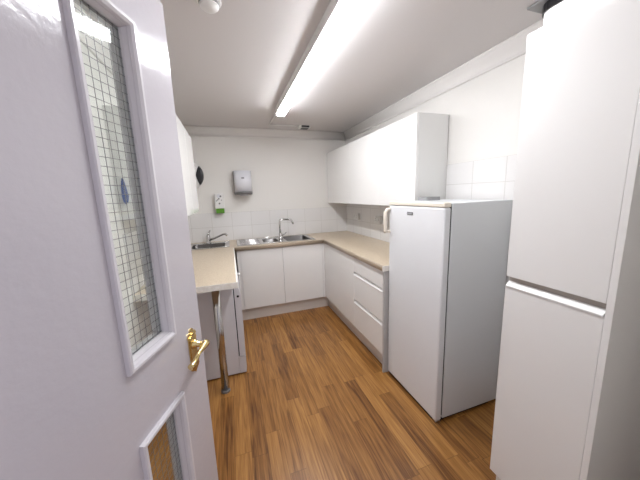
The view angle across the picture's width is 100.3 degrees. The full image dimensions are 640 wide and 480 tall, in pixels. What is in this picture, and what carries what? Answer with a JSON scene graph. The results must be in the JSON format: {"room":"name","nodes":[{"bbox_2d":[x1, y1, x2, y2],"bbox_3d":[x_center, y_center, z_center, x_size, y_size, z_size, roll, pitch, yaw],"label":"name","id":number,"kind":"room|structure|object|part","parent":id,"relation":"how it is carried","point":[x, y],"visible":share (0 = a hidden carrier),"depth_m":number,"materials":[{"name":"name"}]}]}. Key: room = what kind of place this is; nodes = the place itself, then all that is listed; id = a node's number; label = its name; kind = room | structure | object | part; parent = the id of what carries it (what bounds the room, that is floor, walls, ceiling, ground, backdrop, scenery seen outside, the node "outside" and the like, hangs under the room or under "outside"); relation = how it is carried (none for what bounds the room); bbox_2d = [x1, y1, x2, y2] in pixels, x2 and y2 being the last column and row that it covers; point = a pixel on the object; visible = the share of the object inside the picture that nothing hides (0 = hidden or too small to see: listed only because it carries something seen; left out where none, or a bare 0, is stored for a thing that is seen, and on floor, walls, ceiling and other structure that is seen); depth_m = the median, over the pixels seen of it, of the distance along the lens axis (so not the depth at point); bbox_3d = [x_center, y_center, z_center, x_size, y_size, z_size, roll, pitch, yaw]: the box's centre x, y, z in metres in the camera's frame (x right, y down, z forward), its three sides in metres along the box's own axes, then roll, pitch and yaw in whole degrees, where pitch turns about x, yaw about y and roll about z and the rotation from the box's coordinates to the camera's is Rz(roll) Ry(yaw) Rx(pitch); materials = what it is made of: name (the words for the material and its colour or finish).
{"room":"staff kitchen","nodes":[
{"label":"staff kitchen","id":0,"kind":"room"},
{"bbox_2d":[80,42,152,348],"bbox_3d":[-1.206,0.083,1.582,0.120,2.323,3.706,-5,10,-18],"label":"wall","id":1,"kind":"structure","parent":0,"point":[95,73],"depth_m":1.47,"materials":[{"name":"white paint"}]},
{"bbox_2d":[73,2,113,74],"bbox_3d":[-1.180,-1.026,1.478,0.056,0.105,3.586,-5,10,-18],"label":"trim","id":2,"kind":"structure","parent":1,"relation":"attached to","point":[87,21],"depth_m":1.33,"materials":[{"name":"white paint"}]},
{"bbox_2d":[122,230,144,294],"bbox_3d":[-1.431,0.010,2.455,0.008,0.368,1.891,-5,10,-18],"label":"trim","id":3,"kind":"structure","parent":1,"relation":"attached to","point":[135,238],"depth_m":1.66,"materials":[{"name":"tile"}]},
{"bbox_2d":[102,105,198,219],"bbox_3d":[-1.119,-0.488,1.898,0.338,0.621,0.793,-5,10,-18],"label":"upper cabinet","id":4,"kind":"object","parent":1,"relation":"attached to","point":[185,144],"visible":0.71,"depth_m":1.53,"materials":[{"name":"white"}]},
{"bbox_2d":[121,178,128,203],"bbox_3d":[-1.104,-0.274,1.508,0.032,0.145,0.010,-5,10,-18],"label":"tag","id":5,"kind":"object","parent":4,"relation":"hanging from","point":[122,180],"visible":0.86,"depth_m":1.51,"materials":[{"name":"blue plastic"}]},
{"bbox_3d":[-0.904,-0.472,1.762,0.019,0.621,0.395,-5,10,-18],"label":"door","id":6,"kind":"part","parent":4,"relation":"part of","materials":[{"name":"white laminate"}]},
{"bbox_3d":[-1.031,-0.532,2.134,0.019,0.621,0.395,-5,10,-18],"label":"door","id":7,"kind":"part","parent":4,"relation":"part of","materials":[{"name":"white laminate"}]},
{"bbox_2d":[190,136,345,290],"bbox_3d":[-0.686,-0.304,3.742,2.508,2.323,0.120,-5,10,-18],"label":"wall","id":8,"kind":"structure","parent":0,"point":[285,173],"depth_m":3.57,"materials":[{"name":"white paint"}]},
{"bbox_2d":[194,163,203,187],"bbox_3d":[-1.583,-0.776,3.221,0.338,0.336,0.140,-5,10,-18],"label":"dispenser","id":9,"kind":"object","parent":8,"relation":"attached to","point":[199,176],"visible":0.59,"depth_m":3.20,"materials":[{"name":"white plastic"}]},
{"bbox_2d":[214,193,224,212],"bbox_3d":[-1.278,-0.468,3.402,0.110,0.250,0.088,-5,10,-18],"label":"soap dispenser","id":10,"kind":"object","parent":8,"relation":"attached to","point":[219,197],"visible":1,"depth_m":3.36,"materials":[{"name":"white plastic"}]},
{"bbox_2d":[233,170,252,195],"bbox_3d":[-0.979,-0.723,3.398,0.228,0.315,0.210,-5,10,-18],"label":"paper towel dispenser","id":11,"kind":"object","parent":8,"relation":"attached to","point":[242,180],"visible":1,"depth_m":3.32,"materials":[{"name":"grey plastic"}]},
{"bbox_2d":[183,125,344,140],"bbox_3d":[-0.696,-1.383,3.473,2.268,0.105,0.056,-5,10,-18],"label":"trim","id":12,"kind":"structure","parent":8,"relation":"attached to","point":[209,131],"depth_m":3.46,"materials":[{"name":"white paint"}]},
{"bbox_2d":[188,206,346,242],"bbox_3d":[-0.664,-0.228,3.693,2.268,0.368,0.008,-5,10,-18],"label":"backsplash","id":13,"kind":"structure","parent":8,"relation":"attached to","point":[247,224],"depth_m":3.66,"materials":[{"name":"tile"}]},
{"bbox_2d":[86,0,542,131],"bbox_3d":[-0.136,-1.221,1.803,2.508,0.100,3.826,-5,10,-18],"label":"ceiling","id":14,"kind":"structure","parent":0,"point":[231,66],"depth_m":1.63,"materials":[{"name":"grey paint"}]},
{"bbox_2d":[196,0,220,13],"bbox_3d":[-0.485,-1.028,1.167,0.104,0.043,0.104,-5,10,-18],"label":"smoke detector","id":15,"kind":"object","parent":14,"relation":"attached to","point":[209,6],"visible":1,"depth_m":1.16,"materials":[{"name":"white plastic"}]},
{"bbox_2d":[269,114,298,126],"bbox_3d":[-0.346,-1.360,2.995,0.370,0.014,0.612,-5,10,-18],"label":"cable trunking","id":16,"kind":"object","parent":14,"relation":"attached to","point":[275,114],"visible":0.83,"depth_m":3.24,"materials":[{"name":"white plastic"}]},
{"bbox_2d":[298,125,309,129],"bbox_3d":[-0.201,-1.417,3.357,0.140,0.034,0.106,-5,10,-18],"label":"vent","id":17,"kind":"object","parent":14,"relation":"attached to","point":[302,127],"visible":0.95,"depth_m":3.32,"materials":[{"name":"white plastic"}]},
{"bbox_2d":[275,0,362,116],"bbox_3d":[-0.062,-1.114,1.682,0.098,0.076,2.100,-5,10,-18],"label":"strip light","id":18,"kind":"object","parent":14,"relation":"attached to","point":[338,13],"visible":1,"depth_m":1.46,"materials":[{"name":"white plastic"}]},
{"bbox_2d":[527,0,590,25],"bbox_3d":[1.161,-1.050,1.087,0.172,0.085,0.505,-5,10,-18],"label":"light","id":19,"kind":"object","parent":14,"relation":"attached to","point":[551,10],"visible":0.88,"depth_m":1.22,"materials":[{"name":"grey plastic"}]},
{"bbox_3d":[1.160,-1.085,1.081,0.172,0.012,0.505,-5,10,-18],"label":"plate","id":20,"kind":"part","parent":19,"relation":"part of","materials":[{"name":"grey plastic"}]},
{"bbox_2d":[148,291,495,479],"bbox_3d":[0.138,1.255,1.650,2.508,0.100,5.026,-5,10,-18],"label":"floor","id":21,"kind":"structure","parent":0,"point":[312,401],"depth_m":1.75,"materials":[{"name":"brown wood"}]},
{"bbox_2d":[132,248,238,393],"bbox_3d":[-1.031,0.658,2.383,0.610,0.910,1.310,-5,10,-18],"label":"countertop","id":22,"kind":"structure","parent":21,"relation":"on","point":[215,270],"depth_m":1.99,"materials":[{"name":"beige laminate"}]},
{"bbox_3d":[-0.740,0.735,1.986,0.056,0.848,0.056,-5,10,-18],"label":"leg","id":23,"kind":"part","parent":22,"relation":"part of","materials":[{"name":"silver metal"}]},
{"bbox_2d":[197,272,246,379],"bbox_3d":[-0.999,0.705,2.385,0.613,0.790,0.602,-5,10,-18],"label":"appliance","id":24,"kind":"object","parent":21,"relation":"on","point":[231,306],"visible":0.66,"depth_m":2.15,"materials":[{"name":"white metal"}]},
{"bbox_3d":[-0.749,0.606,2.456,0.050,0.637,0.596,-5,10,-18],"label":"door","id":25,"kind":"part","parent":24,"relation":"part of","materials":[{"name":"white ceramic"}]},
{"bbox_3d":[-0.740,0.999,2.521,0.055,0.146,0.596,-5,10,-18],"label":"kick panel","id":26,"kind":"part","parent":24,"relation":"part of","materials":[{"name":"white ceramic"}]},
{"bbox_2d":[237,243,327,319],"bbox_3d":[-0.507,0.462,3.549,1.113,0.868,0.580,-5,10,-18],"label":"base cabinet","id":27,"kind":"object","parent":21,"relation":"on","point":[277,280],"visible":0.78,"depth_m":3.27,"materials":[{"name":"white"}]},
{"bbox_3d":[-0.674,0.453,3.194,0.486,0.709,0.019,-5,10,-18],"label":"door","id":28,"kind":"part","parent":27,"relation":"part of","materials":[{"name":"white laminate"}]},
{"bbox_2d":[191,231,363,250],"bbox_3d":[-0.562,0.018,3.450,2.268,0.042,0.600,-5,10,-18],"label":"countertop","id":29,"kind":"structure","parent":27,"relation":"on","point":[319,237],"depth_m":3.30,"materials":[{"name":"beige laminate"}]},
{"bbox_2d":[191,241,229,249],"bbox_3d":[-1.316,0.128,3.183,0.463,0.132,0.418,-5,10,-18],"label":"sink","id":30,"kind":"object","parent":29,"relation":"in","point":[200,246],"visible":0.43,"depth_m":3.27,"materials":[{"name":"silver metal"}]},
{"bbox_3d":[-1.309,0.132,3.162,0.365,0.130,0.285,-5,10,-18],"label":"bowl","id":31,"kind":"part","parent":30,"relation":"part of","materials":[{"name":"grey metal"}]},
{"bbox_2d":[206,230,227,243],"bbox_3d":[-1.259,-0.029,3.237,0.354,0.158,0.084,5,12,34],"label":"mixer tap","id":32,"kind":"object","parent":29,"relation":"on","point":[208,240],"visible":1,"depth_m":3.29,"materials":[{"name":"silver metal"}]},
{"bbox_3d":[-1.237,-0.033,3.232,0.315,0.113,0.032,3,11,27],"label":"spout","id":33,"kind":"part","parent":32,"relation":"part of","materials":[{"name":"silver metal"}]},
{"bbox_2d":[237,234,315,245],"bbox_3d":[-0.573,0.072,3.444,0.943,0.164,0.468,-5,10,-18],"label":"sink","id":34,"kind":"object","parent":29,"relation":"in","point":[268,240],"visible":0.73,"depth_m":3.47,"materials":[{"name":"silver metal"}]},
{"bbox_3d":[-0.628,0.054,3.390,0.190,0.100,0.270,-5,10,-18],"label":"bowl","id":35,"kind":"part","parent":34,"relation":"part of","materials":[{"name":"grey metal"}]},
{"bbox_3d":[-0.313,0.051,3.524,0.310,0.160,0.380,-5,10,-18],"label":"bowl","id":36,"kind":"part","parent":34,"relation":"part of","materials":[{"name":"grey metal"}]},
{"bbox_2d":[279,218,293,238],"bbox_3d":[-0.440,-0.150,3.466,0.212,0.263,0.056,-3,10,-8],"label":"mixer tap","id":37,"kind":"object","parent":29,"relation":"on","point":[291,220],"visible":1,"depth_m":3.45,"materials":[{"name":"silver metal"}]},
{"bbox_3d":[-0.204,0.411,3.347,0.500,0.709,0.019,-5,10,-18],"label":"door","id":38,"kind":"part","parent":27,"relation":"part of","materials":[{"name":"white laminate"}]},
{"bbox_3d":[0.047,0.388,3.428,0.024,0.717,0.021,-5,10,-18],"label":"corner post","id":39,"kind":"part","parent":27,"relation":"part of","materials":[{"name":"white laminate"}]},
{"bbox_2d":[324,243,358,337],"bbox_3d":[0.468,0.497,3.149,0.583,0.867,0.899,-5,10,-18],"label":"base cabinet","id":40,"kind":"object","parent":21,"relation":"on","point":[339,266],"visible":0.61,"depth_m":2.95,"materials":[{"name":"white"}]},
{"bbox_2d":[354,258,388,372],"bbox_3d":[0.697,0.604,2.475,0.586,0.867,0.541,-5,10,-18],"label":"base cabinet","id":41,"kind":"object","parent":21,"relation":"on","point":[371,285],"visible":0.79,"depth_m":2.30,"materials":[{"name":"white"}]},
{"bbox_2d":[323,236,388,271],"bbox_3d":[0.542,0.094,2.788,0.600,0.042,1.388,-5,10,-18],"label":"countertop","id":42,"kind":"structure","parent":41,"relation":"on","point":[373,252],"depth_m":2.72,"materials":[{"name":"beige laminate"}]},
{"bbox_3d":[0.433,0.781,2.423,0.019,0.247,0.520,-5,10,-18],"label":"drawer","id":43,"kind":"part","parent":41,"relation":"part of","materials":[{"name":"white laminate"}]},
{"bbox_3d":[0.427,0.646,2.399,0.022,0.028,0.515,-5,10,-18],"label":"grip rail","id":44,"kind":"part","parent":41,"relation":"part of","materials":[{"name":"white plastic"}]},
{"bbox_3d":[0.416,0.274,2.336,0.019,0.140,0.520,-5,10,-18],"label":"drawer","id":45,"kind":"part","parent":41,"relation":"part of","materials":[{"name":"white laminate"}]},
{"bbox_3d":[0.424,0.500,2.375,0.019,0.245,0.520,-5,10,-18],"label":"drawer","id":46,"kind":"part","parent":41,"relation":"part of","materials":[{"name":"white laminate"}]},
{"bbox_3d":[0.418,0.365,2.351,0.022,0.028,0.515,-5,10,-18],"label":"grip rail","id":47,"kind":"part","parent":41,"relation":"part of","materials":[{"name":"white plastic"}]},
{"bbox_3d":[0.781,0.643,2.230,0.584,0.867,0.017,-5,10,-18],"label":"panel","id":48,"kind":"part","parent":41,"relation":"part of","materials":[{"name":"grey"}]},
{"bbox_2d":[383,199,512,423],"bbox_3d":[0.841,0.425,1.910,0.564,1.401,0.552,-5,10,-18],"label":"fridge","id":49,"kind":"object","parent":21,"relation":"on","point":[448,258],"visible":1,"depth_m":1.68,"materials":[{"name":"white metal"}]},
{"bbox_3d":[0.498,-0.146,1.981,0.057,0.189,0.030,-5,10,-18],"label":"handle","id":50,"kind":"part","parent":49,"relation":"part of","materials":[{"name":"beige plastic"}]},
{"bbox_3d":[0.645,0.447,1.844,0.046,1.353,0.544,-5,10,-18],"label":"door","id":51,"kind":"part","parent":49,"relation":"part of","materials":[{"name":"white metal"}]},
{"bbox_2d":[418,197,439,200],"bbox_3d":[0.822,-0.313,2.012,0.117,0.026,0.103,-5,10,-18],"label":"metal tray","id":52,"kind":"object","parent":49,"relation":"on","point":[419,198],"visible":0.98,"depth_m":1.97,"materials":[{"name":"silver metal"}]},
{"bbox_2d":[490,0,639,479],"bbox_3d":[1.116,0.250,1.067,0.602,2.011,0.336,-5,10,-18],"label":"tall cabinet","id":53,"kind":"object","parent":21,"relation":"on","point":[567,404],"visible":1,"depth_m":0.90,"materials":[{"name":"white"}]},
{"bbox_3d":[0.853,0.664,1.054,0.019,0.911,0.315,-5,10,-18],"label":"door","id":54,"kind":"part","parent":53,"relation":"part of","materials":[{"name":"white laminate"}]},
{"bbox_3d":[0.836,0.204,0.974,0.021,0.022,0.311,-5,10,-18],"label":"grip rail","id":55,"kind":"part","parent":53,"relation":"part of","materials":[{"name":"white plastic"}]},
{"bbox_3d":[0.821,-0.272,0.893,0.019,0.901,0.315,-5,10,-18],"label":"door","id":56,"kind":"part","parent":53,"relation":"part of","materials":[{"name":"white laminate"}]},
{"bbox_3d":[1.167,0.273,0.919,0.601,2.011,0.018,-5,10,-18],"label":"panel","id":57,"kind":"part","parent":53,"relation":"part of","materials":[{"name":"white laminate"}]},
{"bbox_2d":[346,54,525,398],"bbox_3d":[1.055,-0.121,2.321,0.120,2.323,3.706,-5,10,-18],"label":"wall","id":58,"kind":"structure","parent":0,"point":[484,112],"depth_m":1.80,"materials":[{"name":"white paint"}]},
{"bbox_2d":[327,143,350,203],"bbox_3d":[0.366,-0.844,3.535,0.291,0.698,0.772,-5,10,-18],"label":"upper cabinet","id":59,"kind":"object","parent":58,"relation":"attached to","point":[338,160],"visible":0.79,"depth_m":3.43,"materials":[{"name":"white"}]},
{"bbox_2d":[353,213,359,219],"bbox_3d":[0.502,-0.327,3.677,0.036,0.086,0.146,-5,10,-18],"label":"wall socket","id":60,"kind":"object","parent":58,"relation":"attached to","point":[356,216],"visible":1,"depth_m":3.64,"materials":[{"name":"white plastic"}]},
{"bbox_2d":[350,129,379,204],"bbox_3d":[0.596,-0.737,2.864,0.291,0.698,0.662,-5,10,-18],"label":"upper cabinet","id":61,"kind":"object","parent":58,"relation":"attached to","point":[364,151],"visible":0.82,"depth_m":2.77,"materials":[{"name":"white"}]},
{"bbox_2d":[346,204,389,241],"bbox_3d":[0.718,-0.208,3.123,0.008,0.428,1.946,-5,10,-18],"label":"backsplash","id":62,"kind":"structure","parent":58,"relation":"attached to","point":[366,226],"depth_m":3.41,"materials":[{"name":"tile"}]},
{"bbox_2d":[374,216,382,223],"bbox_3d":[0.684,-0.237,3.145,0.036,0.086,0.146,-5,10,-18],"label":"wall socket","id":63,"kind":"object","parent":58,"relation":"attached to","point":[377,219],"visible":1,"depth_m":3.11,"materials":[{"name":"white plastic"}]},
{"bbox_2d":[380,112,448,205],"bbox_3d":[0.784,-0.649,2.312,0.292,0.698,0.515,-5,10,-18],"label":"upper cabinet","id":64,"kind":"object","parent":58,"relation":"attached to","point":[413,148],"visible":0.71,"depth_m":2.10,"materials":[{"name":"white"}]},
{"bbox_3d":[0.655,-0.639,2.270,0.019,0.696,0.513,-5,10,-18],"label":"door","id":65,"kind":"part","parent":64,"relation":"part of","materials":[{"name":"white laminate"}]},
{"bbox_3d":[0.873,-0.614,2.082,0.272,0.697,0.018,-5,10,-18],"label":"panel","id":66,"kind":"part","parent":64,"relation":"part of","materials":[{"name":"white"}]},
{"bbox_2d":[344,19,543,140],"bbox_3d":[0.915,-1.215,2.163,0.056,0.105,3.586,-5,10,-18],"label":"trim","id":67,"kind":"structure","parent":58,"relation":"attached to","point":[513,47],"depth_m":1.93,"materials":[{"name":"white paint"}]},
{"bbox_2d":[445,154,516,367],"bbox_3d":[1.187,0.196,1.799,0.008,1.466,0.952,-5,10,-18],"label":"backsplash","id":68,"kind":"structure","parent":58,"relation":"attached to","point":[491,178],"depth_m":1.82,"materials":[{"name":"tile"}]},
{"bbox_3d":[0.497,0.248,0.273,2.268,2.323,0.120,-5,10,-18],"label":"wall","id":69,"kind":"structure","parent":0,"visible":0},
{"bbox_2d":[0,0,217,479],"bbox_3d":[-0.469,0.386,0.500,0.164,2.029,0.926,-2,10,3],"label":"door","id":70,"kind":"structure","parent":69,"relation":"in","point":[77,402],"depth_m":0.52,"materials":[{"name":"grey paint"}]},
{"bbox_3d":[-0.476,-0.111,0.636,0.005,0.791,0.146,-2,10,3],"label":"glass pane","id":71,"kind":"part","parent":70,"relation":"part of","materials":[{"name":"clear glass"}]},
{"bbox_3d":[-0.445,0.791,0.790,0.005,0.582,0.146,-2,10,3],"label":"glass pane","id":72,"kind":"part","parent":70,"relation":"part of","materials":[{"name":"clear glass"}]},
{"bbox_3d":[-0.385,0.362,0.849,0.026,0.044,0.108,-2,10,3],"label":"lever","id":73,"kind":"part","parent":70,"relation":"part of","materials":[{"name":"gold metal"}]}
]}

